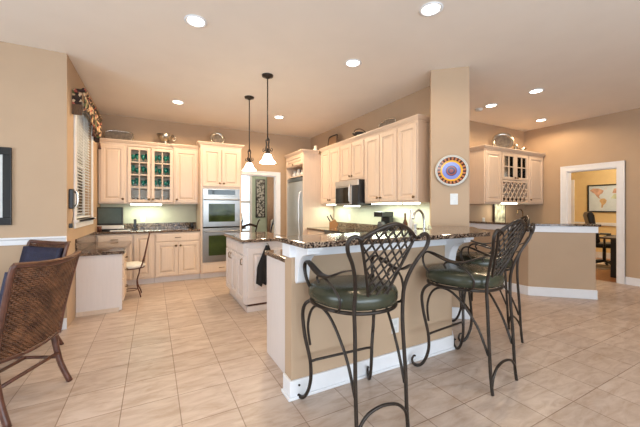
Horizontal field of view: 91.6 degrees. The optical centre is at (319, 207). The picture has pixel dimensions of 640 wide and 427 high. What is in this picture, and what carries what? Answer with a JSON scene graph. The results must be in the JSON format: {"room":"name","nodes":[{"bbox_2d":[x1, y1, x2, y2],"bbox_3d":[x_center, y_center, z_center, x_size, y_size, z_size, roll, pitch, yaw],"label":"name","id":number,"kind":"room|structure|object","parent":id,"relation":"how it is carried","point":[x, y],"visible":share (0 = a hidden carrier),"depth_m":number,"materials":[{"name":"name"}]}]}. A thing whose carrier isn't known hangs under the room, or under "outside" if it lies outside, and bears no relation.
{"room":"kitchen","nodes":[
{"label":"kitchen","id":0,"kind":"room"},
{"bbox_2d":[0,41,69,327],"bbox_3d":[-4.151,-0.180,2.641,3.185,2.960,0.120,0,0,-28],"label":"wall","id":1,"kind":"structure","parent":0,"point":[34,82],"depth_m":3.22,"materials":[{"name":"beige paint"}]},
{"bbox_2d":[0,147,11,224],"bbox_3d":[-3.342,-0.217,2.990,0.560,0.775,0.027,0,0,-28],"label":"framed picture","id":2,"kind":"object","parent":1,"relation":"attached to","point":[5,152],"visible":1,"depth_m":3.09,"materials":[{"name":"black plastic"}]},
{"bbox_2d":[0,236,66,245],"bbox_3d":[-4.106,0.338,2.579,3.165,0.075,0.030,0,0,-28],"label":"chair rail","id":3,"kind":"object","parent":1,"relation":"attached to","point":[22,240],"visible":0.75,"depth_m":3.16,"materials":[{"name":"white paint"}]},
{"bbox_2d":[62,318,66,329],"bbox_3d":[-4.110,1.240,2.585,3.165,0.120,0.016,0,0,-28],"label":"baseboard","id":4,"kind":"structure","parent":1,"relation":"attached to","point":[64,326],"depth_m":3.33,"materials":[{"name":"white paint"}]},
{"bbox_2d":[70,60,99,323],"bbox_3d":[-3.370,-0.180,4.427,0.120,2.960,2.290,0,0,-28],"label":"wall","id":5,"kind":"structure","parent":0,"point":[76,82],"depth_m":3.92,"materials":[{"name":"beige paint"}]},
{"bbox_2d":[69,189,78,221],"bbox_3d":[-2.726,-0.009,3.451,0.090,0.402,0.070,0,0,-28],"label":"wall telephone","id":6,"kind":"object","parent":5,"relation":"attached to","point":[72,192],"visible":1,"depth_m":3.42,"materials":[{"name":"black plastic"}]},
{"bbox_2d":[73,101,95,228],"bbox_3d":[-3.188,-0.565,4.156,0.145,1.610,1.270,0,0,-28],"label":"window","id":7,"kind":"structure","parent":5,"relation":"in","point":[85,221],"depth_m":4.29,"materials":[{"name":"white paint"}]},
{"bbox_2d":[77,110,90,217],"bbox_3d":[-3.190,-0.585,4.155,0.052,1.426,1.080,0,0,-28],"label":"window blind","id":8,"kind":"object","parent":7,"relation":"attached to","point":[83,122],"visible":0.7,"depth_m":4.17,"materials":[{"name":"wood"}]},
{"bbox_2d":[75,231,95,250],"bbox_3d":[-3.223,0.454,4.306,0.020,0.168,1.377,0,0,-28],"label":"backsplash","id":9,"kind":"structure","parent":5,"relation":"attached to","point":[83,242],"depth_m":4.14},
{"bbox_2d":[72,88,102,148],"bbox_3d":[-3.076,-1.135,4.151,0.133,0.494,1.375,0,0,-28],"label":"window valance","id":10,"kind":"object","parent":5,"relation":"attached to","point":[96,119],"visible":0.98,"depth_m":3.84,"materials":[{"name":"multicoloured fabric"}]},
{"bbox_2d":[100,114,310,235],"bbox_3d":[-2.061,-0.180,6.496,4.385,2.960,0.124,0,0,-28],"label":"wall","id":11,"kind":"structure","parent":0,"point":[146,130],"depth_m":6.16,"materials":[{"name":"beige paint"}]},
{"bbox_2d":[99,138,126,203],"bbox_3d":[-3.601,-0.620,5.384,0.450,1.090,0.374,0,0,-28],"label":"upper cabinet","id":12,"kind":"object","parent":11,"relation":"attached to","point":[113,152],"visible":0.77,"depth_m":5.26,"materials":[{"name":"brown wood"}]},
{"bbox_2d":[104,130,133,140],"bbox_3d":[-3.515,-1.263,5.447,0.440,0.196,0.054,0,0,-28],"label":"serving tray","id":13,"kind":"object","parent":12,"relation":"on","point":[112,134],"visible":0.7,"depth_m":5.45,"materials":[{"name":"silver metal"}]},
{"bbox_2d":[126,140,173,203],"bbox_3d":[-3.079,-0.620,5.665,0.735,1.090,0.374,0,0,-28],"label":"upper cabinet","id":14,"kind":"object","parent":11,"relation":"attached to","point":[149,191],"visible":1,"depth_m":5.61,"materials":[{"name":"brown wood"}]},
{"bbox_2d":[157,133,175,143],"bbox_3d":[-2.852,-1.258,5.733,0.286,0.185,0.286,0,0,17],"label":"bowl","id":15,"kind":"object","parent":14,"relation":"on","point":[164,137],"visible":0.8,"depth_m":5.66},
{"bbox_2d":[124,222,195,228],"bbox_3d":[-3.148,0.332,5.829,1.548,0.104,0.020,0,0,-28],"label":"backsplash","id":16,"kind":"structure","parent":11,"relation":"attached to","point":[174,224],"depth_m":5.88,"materials":[{"name":"stone"}]},
{"bbox_2d":[171,144,198,203],"bbox_3d":[-2.583,-0.620,5.914,0.475,1.090,0.404,0,0,-28],"label":"upper cabinet","id":17,"kind":"object","parent":11,"relation":"attached to","point":[185,156],"visible":0.89,"depth_m":5.77,"materials":[{"name":"brown wood"}]},
{"bbox_2d":[241,170,279,233],"bbox_3d":[-1.369,0.247,6.851,1.000,2.105,0.152,0,0,-28],"label":"door frame","id":18,"kind":"structure","parent":11,"relation":"attached to","point":[276,175],"depth_m":7.00,"materials":[{"name":"white paint"}]},
{"bbox_2d":[252,176,266,231],"bbox_3d":[-2.337,-0.150,10.164,4.900,2.900,0.120,0,0,-28],"label":"wall","id":19,"kind":"structure","parent":0,"point":[262,225],"depth_m":10.25,"materials":[{"name":"green paint"}]},
{"bbox_2d":[241,176,251,232],"bbox_3d":[-2.828,-0.200,9.853,1.360,2.020,0.076,0,0,-28],"label":"window","id":20,"kind":"structure","parent":19,"relation":"in","point":[250,177],"depth_m":10.13,"materials":[{"name":"white paint"}]},
{"bbox_2d":[256,179,264,216],"bbox_3d":[-1.966,-0.320,10.277,0.320,1.260,0.028,0,0,-28],"label":"framed artwork","id":21,"kind":"object","parent":19,"relation":"attached to","point":[260,183],"visible":1,"depth_m":10.29,"materials":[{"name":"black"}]},
{"bbox_2d":[267,177,273,231],"bbox_3d":[-1.577,-0.015,10.419,0.400,2.570,0.070,0,0,-28],"label":"curtain","id":22,"kind":"object","parent":19,"relation":"hanging from","point":[270,180],"visible":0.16,"depth_m":10.37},
{"bbox_2d":[0,0,639,137],"bbox_3d":[0.509,-1.710,2.350,11.320,0.100,9.860,0,0,-28],"label":"ceiling","id":23,"kind":"structure","parent":0,"point":[133,58],"depth_m":3.38,"materials":[{"name":"paint"}]},
{"bbox_2d":[184,14,207,27],"bbox_3d":[-1.101,-1.655,2.761,0.196,0.010,0.196,0,0,-28],"label":"recessed light","id":24,"kind":"object","parent":23,"relation":"in","point":[196,21],"visible":1,"depth_m":2.76,"materials":[{"name":"glass"}]},
{"bbox_2d":[243,95,255,170],"bbox_3d":[-1.057,-1.111,4.654,0.206,1.098,0.206,0,0,-28],"label":"pendant lamp","id":25,"kind":"object","parent":23,"relation":"hanging from","point":[249,166],"visible":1,"depth_m":4.64,"materials":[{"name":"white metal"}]},
{"bbox_2d":[259,73,275,163],"bbox_3d":[-0.655,-1.111,3.888,0.206,1.098,0.206,0,0,-28],"label":"pendant lamp","id":26,"kind":"object","parent":23,"relation":"hanging from","point":[267,158],"visible":1,"depth_m":3.87,"materials":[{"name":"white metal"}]},
{"bbox_2d":[345,59,361,66],"bbox_3d":[0.379,-1.655,3.561,0.196,0.010,0.196,0,0,-28],"label":"recessed light","id":27,"kind":"object","parent":23,"relation":"in","point":[352,62],"visible":1,"depth_m":3.56,"materials":[{"name":"glass"}]},
{"bbox_2d":[419,2,443,16],"bbox_3d":[0.926,-1.655,2.595,0.196,0.010,0.196,0,0,-28],"label":"recessed light","id":28,"kind":"object","parent":23,"relation":"in","point":[430,9],"visible":1,"depth_m":2.59,"materials":[{"name":"glass"}]},
{"bbox_2d":[528,88,543,93],"bbox_3d":[3.064,-1.655,4.412,0.196,0.010,0.196,0,0,-28],"label":"recessed light","id":29,"kind":"object","parent":23,"relation":"in","point":[534,91],"visible":1,"depth_m":4.41,"materials":[{"name":"white paint"}]},
{"bbox_2d":[0,257,639,426],"bbox_3d":[1.909,1.350,3.103,14.500,0.100,9.860,0,0,-28],"label":"floor","id":30,"kind":"structure","parent":0,"point":[182,353],"depth_m":2.43,"materials":[{"name":"tile"}]},
{"bbox_2d":[0,250,81,426],"bbox_3d":[-2.083,0.814,2.071,0.695,0.987,0.568,0,0,-4],"label":"wicker chair","id":31,"kind":"object","parent":30,"relation":"on","point":[33,301],"visible":1,"depth_m":2.00,"materials":[{"name":"wicker"}]},
{"bbox_2d":[0,271,32,336],"bbox_3d":[-1.890,0.610,2.086,0.190,0.460,0.497,0,0,-4],"label":"cushion","id":32,"kind":"object","parent":31,"relation":"on","point":[17,320],"depth_m":1.90,"materials":[{"name":"wicker"}]},
{"bbox_2d":[19,240,70,344],"bbox_3d":[-2.767,0.814,2.824,0.568,0.987,0.695,0,0,17],"label":"wicker chair","id":33,"kind":"object","parent":30,"relation":"on","point":[43,250],"visible":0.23,"depth_m":3.06,"materials":[{"name":"blue fabric"}]},
{"bbox_2d":[19,246,62,269],"bbox_3d":[-2.712,0.610,3.010,0.497,0.460,0.190,0,0,17],"label":"cushion","id":34,"kind":"object","parent":33,"relation":"on","point":[29,253],"depth_m":3.06,"materials":[{"name":"blue fabric"}]},
{"bbox_2d":[76,252,127,316],"bbox_3d":[-2.792,0.939,4.035,0.519,0.721,0.487,0,0,-28],"label":"base cabinet","id":35,"kind":"object","parent":30,"relation":"on","point":[101,286],"visible":0.93,"depth_m":3.83,"materials":[{"name":"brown wood"}]},
{"bbox_2d":[79,241,130,256],"bbox_3d":[-3.009,0.559,4.413,0.497,0.038,1.393,0,0,-28],"label":"countertop","id":36,"kind":"structure","parent":35,"relation":"on","point":[114,247],"depth_m":4.15,"materials":[{"name":"stone"}]},
{"bbox_2d":[96,234,132,285],"bbox_3d":[-3.470,0.863,5.300,0.498,0.873,0.647,0,0,-28],"label":"base cabinet","id":37,"kind":"object","parent":30,"relation":"on","point":[106,237],"visible":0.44,"depth_m":5.13,"materials":[{"name":"brown wood"}]},
{"bbox_2d":[126,231,150,296],"bbox_3d":[-2.751,0.819,4.584,0.449,0.956,0.380,0,0,-28],"label":"desk chair","id":38,"kind":"object","parent":30,"relation":"on","point":[135,264],"visible":0.7,"depth_m":4.52,"materials":[{"name":"brown metal"}]},
{"bbox_2d":[126,261,144,268],"bbox_3d":[-2.782,0.835,4.567,0.380,0.060,0.380,0,0,-28],"label":"cushion","id":39,"kind":"object","parent":38,"relation":"on","point":[135,264],"depth_m":4.51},
{"bbox_2d":[133,233,154,284],"bbox_3d":[-3.114,0.863,5.509,0.323,0.873,0.614,0,0,-28],"label":"base cabinet","id":40,"kind":"object","parent":30,"relation":"on","point":[147,274],"visible":0.82,"depth_m":5.26,"materials":[{"name":"brown wood"}]},
{"bbox_2d":[155,231,199,282],"bbox_3d":[-2.640,0.863,5.745,0.733,0.873,0.647,0,0,-28],"label":"base cabinet","id":41,"kind":"object","parent":30,"relation":"on","point":[177,254],"visible":0.93,"depth_m":5.49,"materials":[{"name":"brown wood"}]},
{"bbox_2d":[96,227,199,234],"bbox_3d":[-3.015,0.405,5.558,1.570,0.038,0.625,0,0,-28],"label":"countertop","id":42,"kind":"structure","parent":41,"relation":"on","point":[156,230],"depth_m":5.36,"materials":[{"name":"stone"}]},
{"bbox_2d":[97,207,123,230],"bbox_3d":[-3.526,0.187,5.235,0.378,0.398,0.140,0,0,-22],"label":"television","id":43,"kind":"object","parent":42,"relation":"on","point":[109,218],"visible":0.88,"depth_m":5.21,"materials":[{"name":"black plastic"}]},
{"bbox_2d":[196,141,244,278],"bbox_3d":[-1.981,0.044,6.088,0.845,2.509,0.667,0,0,-28],"label":"tall cabinet","id":44,"kind":"object","parent":30,"relation":"on","point":[219,164],"visible":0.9,"depth_m":5.79,"materials":[{"name":"brown wood"}]},
{"bbox_2d":[210,132,224,142],"bbox_3d":[-1.979,-1.342,6.010,0.270,0.265,0.067,0,0,-28],"label":"round platter","id":45,"kind":"object","parent":44,"relation":"on","point":[217,137],"visible":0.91,"depth_m":6.01,"materials":[{"name":"silver metal"}]},
{"bbox_2d":[203,188,239,262],"bbox_3d":[-1.823,0.320,5.793,0.675,1.360,0.106,0,0,-28],"label":"double wall oven","id":46,"kind":"object","parent":44,"relation":"in","point":[221,207],"visible":0.92,"depth_m":5.77,"materials":[{"name":"silver metal"}]},
{"bbox_2d":[226,237,281,312],"bbox_3d":[-0.926,0.863,4.419,0.651,0.873,1.058,0,0,-28],"label":"kitchen island","id":47,"kind":"object","parent":30,"relation":"on","point":[242,259],"visible":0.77,"depth_m":3.93,"materials":[{"name":"brown wood"}]},
{"bbox_2d":[224,232,284,242],"bbox_3d":[-0.908,0.405,4.433,0.685,0.038,1.130,0,0,-28],"label":"island countertop","id":48,"kind":"structure","parent":47,"relation":"on","point":[245,237],"depth_m":4.21,"materials":[{"name":"stone"}]},
{"bbox_2d":[256,243,270,286],"bbox_3d":[-0.688,0.715,3.925,0.242,0.541,0.069,0,0,-28],"label":"dish towel","id":49,"kind":"object","parent":47,"relation":"hanging from","point":[261,277],"visible":0.62,"depth_m":3.90,"materials":[{"name":"black fabric"}]},
{"bbox_2d":[267,255,284,372],"bbox_3d":[0.488,0.863,2.986,1.875,0.873,0.644,0,0,-28],"label":"base cabinet","id":50,"kind":"object","parent":30,"relation":"on","point":[275,268],"visible":0.13,"depth_m":2.59,"materials":[{"name":"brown wood"}]},
{"bbox_2d":[265,249,284,262],"bbox_3d":[0.488,0.405,2.996,1.905,0.038,0.662,0,0,-28],"label":"countertop","id":51,"kind":"structure","parent":50,"relation":"on","point":[277,254],"depth_m":2.64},
{"bbox_2d":[412,209,428,229],"bbox_3d":[1.058,0.199,3.270,0.245,0.372,0.060,0,0,-28],"label":"kitchen faucet","id":52,"kind":"object","parent":51,"relation":"on","point":[417,210],"visible":0.56,"depth_m":3.27,"materials":[{"name":"silver metal"}]},
{"bbox_2d":[287,177,302,235],"bbox_3d":[-0.271,0.330,6.631,0.744,1.900,0.822,0,0,-28],"label":"refrigerator","id":53,"kind":"object","parent":30,"relation":"on","point":[294,186],"visible":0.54,"depth_m":6.46,"materials":[{"name":"silver metal"}]},
{"bbox_2d":[284,149,333,235],"bbox_3d":[-0.243,0.074,6.626,0.740,2.449,0.935,0,0,-28],"label":"enclosure","id":54,"kind":"object","parent":30,"relation":"on","point":[315,214],"visible":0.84,"depth_m":6.24,"materials":[{"name":"brown wood"}]},
{"bbox_2d":[308,230,323,234],"bbox_3d":[0.169,0.863,5.976,0.657,0.873,0.688,0,0,-28],"label":"base cabinet","id":55,"kind":"object","parent":30,"relation":"on","point":[310,232],"visible":0.05,"depth_m":5.89,"materials":[{"name":"brown wood"}]},
{"bbox_2d":[307,227,351,231],"bbox_3d":[0.180,0.405,5.979,0.635,0.038,0.700,0,0,-28],"label":"countertop","id":56,"kind":"structure","parent":55,"relation":"on","point":[321,229],"depth_m":5.86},
{"bbox_2d":[327,214,337,227],"bbox_3d":[0.239,0.253,6.003,0.220,0.266,0.120,0,0,0],"label":"knife block","id":57,"kind":"object","parent":56,"relation":"on","point":[332,224],"visible":0.93,"depth_m":5.94,"materials":[{"name":"brown wood"}]},
{"bbox_2d":[324,229,370,233],"bbox_3d":[0.494,0.832,5.293,0.681,0.896,0.790,0,0,-28],"label":"range","id":58,"kind":"object","parent":30,"relation":"on","point":[329,231],"visible":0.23,"depth_m":5.31,"materials":[{"name":"silver metal"}]},
{"bbox_2d":[297,222,430,426],"bbox_3d":[0.251,0.685,1.955,0.604,1.224,0.712,0,0,-25],"label":"bar stool","id":59,"kind":"object","parent":30,"relation":"on","point":[354,292],"visible":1,"depth_m":1.79,"materials":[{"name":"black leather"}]},
{"bbox_2d":[309,275,397,310],"bbox_3d":[0.227,0.529,2.008,0.561,0.110,0.536,0,0,-25],"label":"seat cushion","id":60,"kind":"object","parent":59,"relation":"on","point":[343,297],"depth_m":1.82,"materials":[{"name":"green leather"}]},
{"bbox_2d":[411,219,532,395],"bbox_3d":[1.194,0.685,2.443,0.604,1.224,0.712,0,0,-34],"label":"bar stool","id":61,"kind":"object","parent":30,"relation":"on","point":[478,278],"visible":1,"depth_m":2.30,"materials":[{"name":"brown metal"}]},
{"bbox_2d":[426,263,503,288],"bbox_3d":[1.162,0.529,2.491,0.561,0.110,0.536,0,0,-34],"label":"seat cushion","id":62,"kind":"object","parent":61,"relation":"on","point":[477,277],"depth_m":2.31,"materials":[{"name":"green leather"}]},
{"bbox_2d":[452,215,534,342],"bbox_3d":[1.741,0.685,3.207,0.712,1.224,0.604,0,0,13],"label":"bar stool","id":63,"kind":"object","parent":30,"relation":"on","point":[466,255],"visible":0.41,"depth_m":3.01,"materials":[{"name":"brown metal"}]},
{"bbox_2d":[455,251,512,268],"bbox_3d":[1.685,0.529,3.220,0.536,0.110,0.561,0,0,13],"label":"seat cushion","id":64,"kind":"object","parent":63,"relation":"on","point":[465,255],"depth_m":3.04,"materials":[{"name":"green leather"}]},
{"bbox_2d":[596,259,609,268],"bbox_3d":[6.179,1.294,7.518,1.920,0.010,1.920,0,0,-28],"label":"rug","id":65,"kind":"object","parent":30,"relation":"on","point":[601,265],"visible":0.09,"depth_m":6.85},
{"bbox_2d":[583,212,614,264],"bbox_3d":[6.235,0.685,6.821,0.660,1.205,0.646,0,0,32],"label":"office chair","id":66,"kind":"object","parent":65,"relation":"on","point":[589,217],"visible":0.51,"depth_m":6.75,"materials":[{"name":"black plastic"}]},
{"bbox_2d":[598,235,615,277],"bbox_3d":[6.402,0.927,5.833,1.800,0.744,1.220,0,0,-28],"label":"office desk","id":67,"kind":"object","parent":30,"relation":"on","point":[612,238],"visible":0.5,"depth_m":5.80,"materials":[{"name":"black wood"}]},
{"bbox_3d":[0.852,0.863,4.703,0.657,0.873,0.558,0,0,-28],"label":"base cabinet","id":68,"kind":"object","parent":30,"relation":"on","visible":0},
{"bbox_3d":[0.974,0.405,4.500,0.635,0.038,1.048,0,0,-28],"label":"countertop","id":69,"kind":"structure","parent":68,"relation":"on","visible":0},
{"bbox_2d":[374,212,393,231],"bbox_3d":[0.969,0.221,4.743,0.225,0.330,0.200,0,0,-28],"label":"coffee maker","id":70,"kind":"object","parent":69,"relation":"on","point":[386,217],"visible":0.5,"depth_m":4.68,"materials":[{"name":"black plastic"}]},
{"bbox_2d":[408,209,413,229],"bbox_3d":[1.220,0.201,4.174,0.080,0.370,0.079,0,0,-28],"label":"bottle","id":71,"kind":"object","parent":69,"relation":"on","point":[410,222],"visible":0.64,"depth_m":4.15,"materials":[{"name":"ceramic"}]},
{"bbox_2d":[285,245,451,380],"bbox_3d":[0.719,0.775,2.760,2.217,1.050,0.493,0,0,-42],"label":"wall","id":72,"kind":"structure","parent":0,"point":[324,339],"depth_m":2.38,"materials":[{"name":"beige paint"}]},
{"bbox_2d":[295,246,322,283],"bbox_3d":[-0.081,0.381,2.053,0.110,0.266,0.224,0,0,-28],"label":"corbel","id":73,"kind":"object","parent":72,"relation":"attached to","point":[302,254],"visible":0.56,"depth_m":2.08,"materials":[{"name":"white paint"}]},
{"bbox_2d":[282,239,445,257],"bbox_3d":[0.697,0.291,2.705,2.174,0.087,0.411,0,0,-38],"label":"trim","id":74,"kind":"structure","parent":72,"relation":"attached to","point":[288,250],"depth_m":2.33,"materials":[{"name":"white paint"}]},
{"bbox_2d":[281,331,454,401],"bbox_3d":[0.698,1.238,2.697,2.192,0.125,0.428,0,0,-38],"label":"baseboard","id":75,"kind":"structure","parent":72,"relation":"attached to","point":[323,379],"depth_m":2.37,"materials":[{"name":"white paint"}]},
{"bbox_2d":[276,226,489,248],"bbox_3d":[0.733,0.228,2.861,2.398,0.036,0.967,0,0,-28],"label":"countertop","id":76,"kind":"structure","parent":72,"relation":"on","point":[435,232],"depth_m":2.34,"materials":[{"name":"stone"}]},
{"bbox_2d":[391,318,398,333],"bbox_3d":[0.617,0.965,2.550,0.075,0.120,0.009,0,0,-28],"label":"power outlet","id":77,"kind":"object","parent":72,"relation":"attached to","point":[395,321],"visible":0.85,"depth_m":2.55,"materials":[{"name":"white plastic"}]},
{"bbox_2d":[445,237,473,260],"bbox_3d":[1.227,0.381,2.756,0.110,0.266,0.224,0,0,-28],"label":"corbel","id":78,"kind":"object","parent":72,"relation":"attached to","point":[451,247],"visible":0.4,"depth_m":2.78,"materials":[{"name":"white paint"}]},
{"bbox_2d":[311,86,429,229],"bbox_3d":[0.754,-0.180,5.737,0.144,2.960,3.885,0,0,-28],"label":"wall","id":79,"kind":"structure","parent":0,"point":[418,102],"depth_m":5.14,"materials":[{"name":"beige paint"}]},
{"bbox_2d":[319,142,340,203],"bbox_3d":[0.313,-0.632,6.028,0.354,1.115,0.745,0,0,-28],"label":"upper cabinet","id":80,"kind":"object","parent":79,"relation":"attached to","point":[331,154],"visible":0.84,"depth_m":5.93,"materials":[{"name":"brown wood"}]},
{"bbox_2d":[327,134,337,145],"bbox_3d":[0.245,-1.324,6.204,0.051,0.268,0.360,0,0,-28],"label":"tray","id":81,"kind":"object","parent":80,"relation":"on","point":[332,139],"visible":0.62,"depth_m":6.20,"materials":[{"name":"brown wood"}]},
{"bbox_2d":[338,134,364,180],"bbox_3d":[0.662,-0.828,5.377,0.354,0.725,0.728,0,0,-28],"label":"upper cabinet","id":82,"kind":"object","parent":79,"relation":"attached to","point":[353,148],"visible":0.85,"depth_m":5.25,"materials":[{"name":"brown wood"}]},
{"bbox_2d":[335,179,371,205],"bbox_3d":[0.602,-0.254,5.356,0.471,0.417,0.712,0,0,-28],"label":"microwave","id":83,"kind":"object","parent":82,"relation":"attached to","point":[350,192],"visible":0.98,"depth_m":5.12,"materials":[{"name":"black plastic"}]},
{"bbox_2d":[352,129,364,135],"bbox_3d":[0.683,-1.270,5.281,0.280,0.157,0.280,0,0,-28],"label":"basket","id":84,"kind":"object","parent":82,"relation":"on","point":[354,133],"visible":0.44,"depth_m":5.20,"materials":[{"name":"wicker"}]},
{"bbox_2d":[352,132,364,135],"bbox_3d":[0.683,-1.228,5.281,0.280,0.075,0.280,0,0,-28],"label":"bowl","id":85,"kind":"object","parent":84,"relation":"on","point":[355,133],"depth_m":5.18,"materials":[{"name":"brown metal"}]},
{"bbox_2d":[363,122,397,202],"bbox_3d":[1.016,-0.632,4.718,0.354,1.115,0.763,0,0,-28],"label":"upper cabinet","id":86,"kind":"object","parent":79,"relation":"attached to","point":[381,144],"visible":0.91,"depth_m":4.59,"materials":[{"name":"brown wood"}]},
{"bbox_2d":[378,118,395,127],"bbox_3d":[0.998,-1.264,4.645,0.043,0.148,0.400,0,0,-28],"label":"oval platter","id":87,"kind":"object","parent":86,"relation":"on","point":[389,120],"visible":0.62,"depth_m":4.65,"materials":[{"name":"silver metal"}]},
{"bbox_2d":[337,222,426,230],"bbox_3d":[0.890,0.332,5.308,0.020,0.104,2.550,0,0,-28],"label":"backsplash","id":88,"kind":"structure","parent":79,"relation":"attached to","point":[340,224],"depth_m":5.62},
{"bbox_2d":[395,114,429,202],"bbox_3d":[1.296,-0.632,4.196,0.354,1.115,0.418,0,0,-28],"label":"upper cabinet","id":89,"kind":"object","parent":79,"relation":"attached to","point":[413,131],"visible":0.87,"depth_m":4.08,"materials":[{"name":"brown wood"}]},
{"bbox_2d":[430,66,468,306],"bbox_3d":[1.584,-0.180,3.835,0.440,2.960,0.304,0,0,14],"label":"wall column","id":90,"kind":"structure","parent":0,"point":[449,87],"depth_m":3.69,"materials":[{"name":"beige paint"}]},
{"bbox_2d":[435,155,468,185],"bbox_3d":[1.550,-0.440,3.665,0.366,0.366,0.034,0,0,14],"label":"decorative plate","id":91,"kind":"object","parent":90,"relation":"attached to","point":[451,170],"visible":1,"depth_m":3.67,"materials":[{"name":"ceramic"}]},
{"bbox_2d":[450,194,457,204],"bbox_3d":[1.582,-0.105,3.670,0.085,0.130,0.015,0,0,14],"label":"wall switch","id":92,"kind":"object","parent":90,"relation":"attached to","point":[453,197],"visible":1,"depth_m":3.67,"materials":[{"name":"white plastic"}]},
{"bbox_2d":[452,306,469,319],"bbox_3d":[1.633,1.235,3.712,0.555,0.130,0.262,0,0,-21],"label":"electrical outlet","id":93,"kind":"structure","parent":90,"relation":"attached to","point":[455,310],"depth_m":3.65,"materials":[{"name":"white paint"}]},
{"bbox_2d":[469,120,523,222],"bbox_3d":[2.850,-0.180,5.969,3.770,2.960,0.120,0,0,-28],"label":"wall","id":94,"kind":"structure","parent":0,"point":[479,133],"depth_m":6.16,"materials":[{"name":"beige paint"}]},
{"bbox_2d":[469,144,503,203],"bbox_3d":[3.017,-0.593,5.743,0.550,1.035,0.424,0,0,-28],"label":"upper cabinet","id":95,"kind":"object","parent":94,"relation":"attached to","point":[484,160],"visible":0.9,"depth_m":5.59,"materials":[{"name":"brown wood"}]},
{"bbox_2d":[501,147,529,202],"bbox_3d":[3.639,-0.605,6.077,0.858,1.010,0.424,0,0,-28],"label":"upper cabinet","id":96,"kind":"object","parent":94,"relation":"attached to","point":[514,162],"visible":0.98,"depth_m":5.93,"materials":[{"name":"brown wood"}]},
{"bbox_2d":[492,133,513,147],"bbox_3d":[3.569,-1.297,6.078,0.380,0.374,0.084,0,0,20],"label":"round platter","id":97,"kind":"object","parent":96,"relation":"on","point":[506,140],"visible":0.82,"depth_m":6.08,"materials":[{"name":"silver metal"}]},
{"bbox_2d":[469,229,595,289],"bbox_3d":[3.131,0.782,4.974,1.905,1.035,0.505,0,0,43],"label":"wall","id":98,"kind":"structure","parent":0,"point":[549,259],"depth_m":4.55,"materials":[{"name":"beige paint"}]},
{"bbox_2d":[469,223,597,232],"bbox_3d":[3.119,0.310,4.927,1.937,0.090,0.490,0,0,39],"label":"trim","id":99,"kind":"structure","parent":98,"relation":"attached to","point":[568,229],"depth_m":4.54,"materials":[{"name":"white paint"}]},
{"bbox_2d":[469,221,600,226],"bbox_3d":[3.152,0.248,4.959,1.975,0.032,0.627,0,0,42],"label":"countertop","id":100,"kind":"structure","parent":98,"relation":"on","point":[480,222],"depth_m":4.57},
{"bbox_2d":[496,281,597,299],"bbox_3d":[3.118,1.235,4.931,1.926,0.130,0.482,0,0,39],"label":"baseboard","id":101,"kind":"structure","parent":98,"relation":"attached to","point":[527,290],"depth_m":4.54,"materials":[{"name":"white paint"}]},
{"bbox_2d":[524,108,639,278],"bbox_3d":[6.131,-0.180,3.718,0.120,2.960,6.950,0,0,-28],"label":"wall","id":102,"kind":"structure","parent":0,"point":[612,137],"depth_m":5.68,"materials":[{"name":"beige paint"}]},
{"bbox_2d":[517,151,545,204],"bbox_3d":[4.268,-0.593,6.414,0.565,1.035,0.424,0,0,-28],"label":"upper cabinet","id":103,"kind":"object","parent":102,"relation":"attached to","point":[535,159],"visible":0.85,"depth_m":6.24,"materials":[{"name":"brown wood"}]},
{"bbox_2d":[560,160,624,283],"bbox_3d":[5.024,0.245,5.745,0.152,2.110,0.950,0,0,-28],"label":"door frame","id":104,"kind":"structure","parent":102,"relation":"attached to","point":[565,172],"depth_m":5.41,"materials":[{"name":"white paint"}]},
{"bbox_2d":[625,277,639,286],"bbox_3d":[6.430,1.235,3.016,0.016,0.130,5.190,0,0,-28],"label":"baseboard","id":105,"kind":"structure","parent":102,"relation":"attached to","point":[628,280],"depth_m":5.21,"materials":[{"name":"white paint"}]},
{"bbox_2d":[571,169,615,252],"bbox_3d":[7.803,-0.100,7.368,0.120,2.800,5.000,0,0,-28],"label":"wall","id":106,"kind":"structure","parent":0,"point":[599,177],"depth_m":8.22,"materials":[{"name":"yellow paint"}]},
{"bbox_2d":[571,180,574,222],"bbox_3d":[6.928,0.260,8.828,0.040,2.080,0.480,0,0,-28],"label":"trim","id":107,"kind":"structure","parent":106,"relation":"attached to","point":[572,181],"depth_m":8.63,"materials":[{"name":"white paint"}]},
{"bbox_2d":[574,222,615,225],"bbox_3d":[7.737,0.420,7.332,0.030,0.080,4.760,0,0,-28],"label":"chair rail","id":108,"kind":"object","parent":106,"relation":"attached to","point":[602,224],"depth_m":8.05,"materials":[{"name":"white paint"}]},
{"bbox_2d":[587,184,615,211],"bbox_3d":[7.357,-0.250,8.037,0.028,0.720,0.720,0,0,-28],"label":"framed map","id":109,"kind":"object","parent":106,"relation":"attached to","point":[600,198],"visible":0.68,"depth_m":8.10,"materials":[{"name":"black paper"}]},
{"bbox_2d":[596,252,609,258],"bbox_3d":[7.741,1.225,7.335,0.020,0.150,4.760,0,0,-28],"label":"baseboard","id":110,"kind":"structure","parent":106,"relation":"attached to","point":[598,254],"depth_m":8.09,"materials":[{"name":"white paint"}]},
{"bbox_3d":[-1.570,1.350,8.737,4.900,0.100,3.360,0,0,-28],"label":"floor","id":111,"kind":"structure","parent":0,"visible":0},
{"bbox_2d":[241,219,259,232],"bbox_3d":[-1.867,0.791,7.702,0.589,1.025,0.534,0,0,42],"label":"dining chair","id":112,"kind":"object","parent":111,"relation":"on","point":[248,224],"visible":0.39,"depth_m":7.54,"materials":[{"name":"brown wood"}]},
{"bbox_3d":[3.140,0.863,5.682,0.648,0.873,0.647,0,0,-28],"label":"base cabinet","id":113,"kind":"object","parent":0,"visible":0},
{"bbox_3d":[3.701,0.405,5.998,1.973,0.038,0.627,0,0,-28],"label":"countertop","id":114,"kind":"structure","parent":113,"relation":"on","visible":0},
{"bbox_2d":[493,204,505,221],"bbox_3d":[3.627,0.096,6.287,0.400,0.580,0.023,0,0,-28],"label":"framed picture","id":115,"kind":"object","parent":114,"relation":"on","point":[499,210],"visible":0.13,"depth_m":6.27,"materials":[{"name":"brown wood"}]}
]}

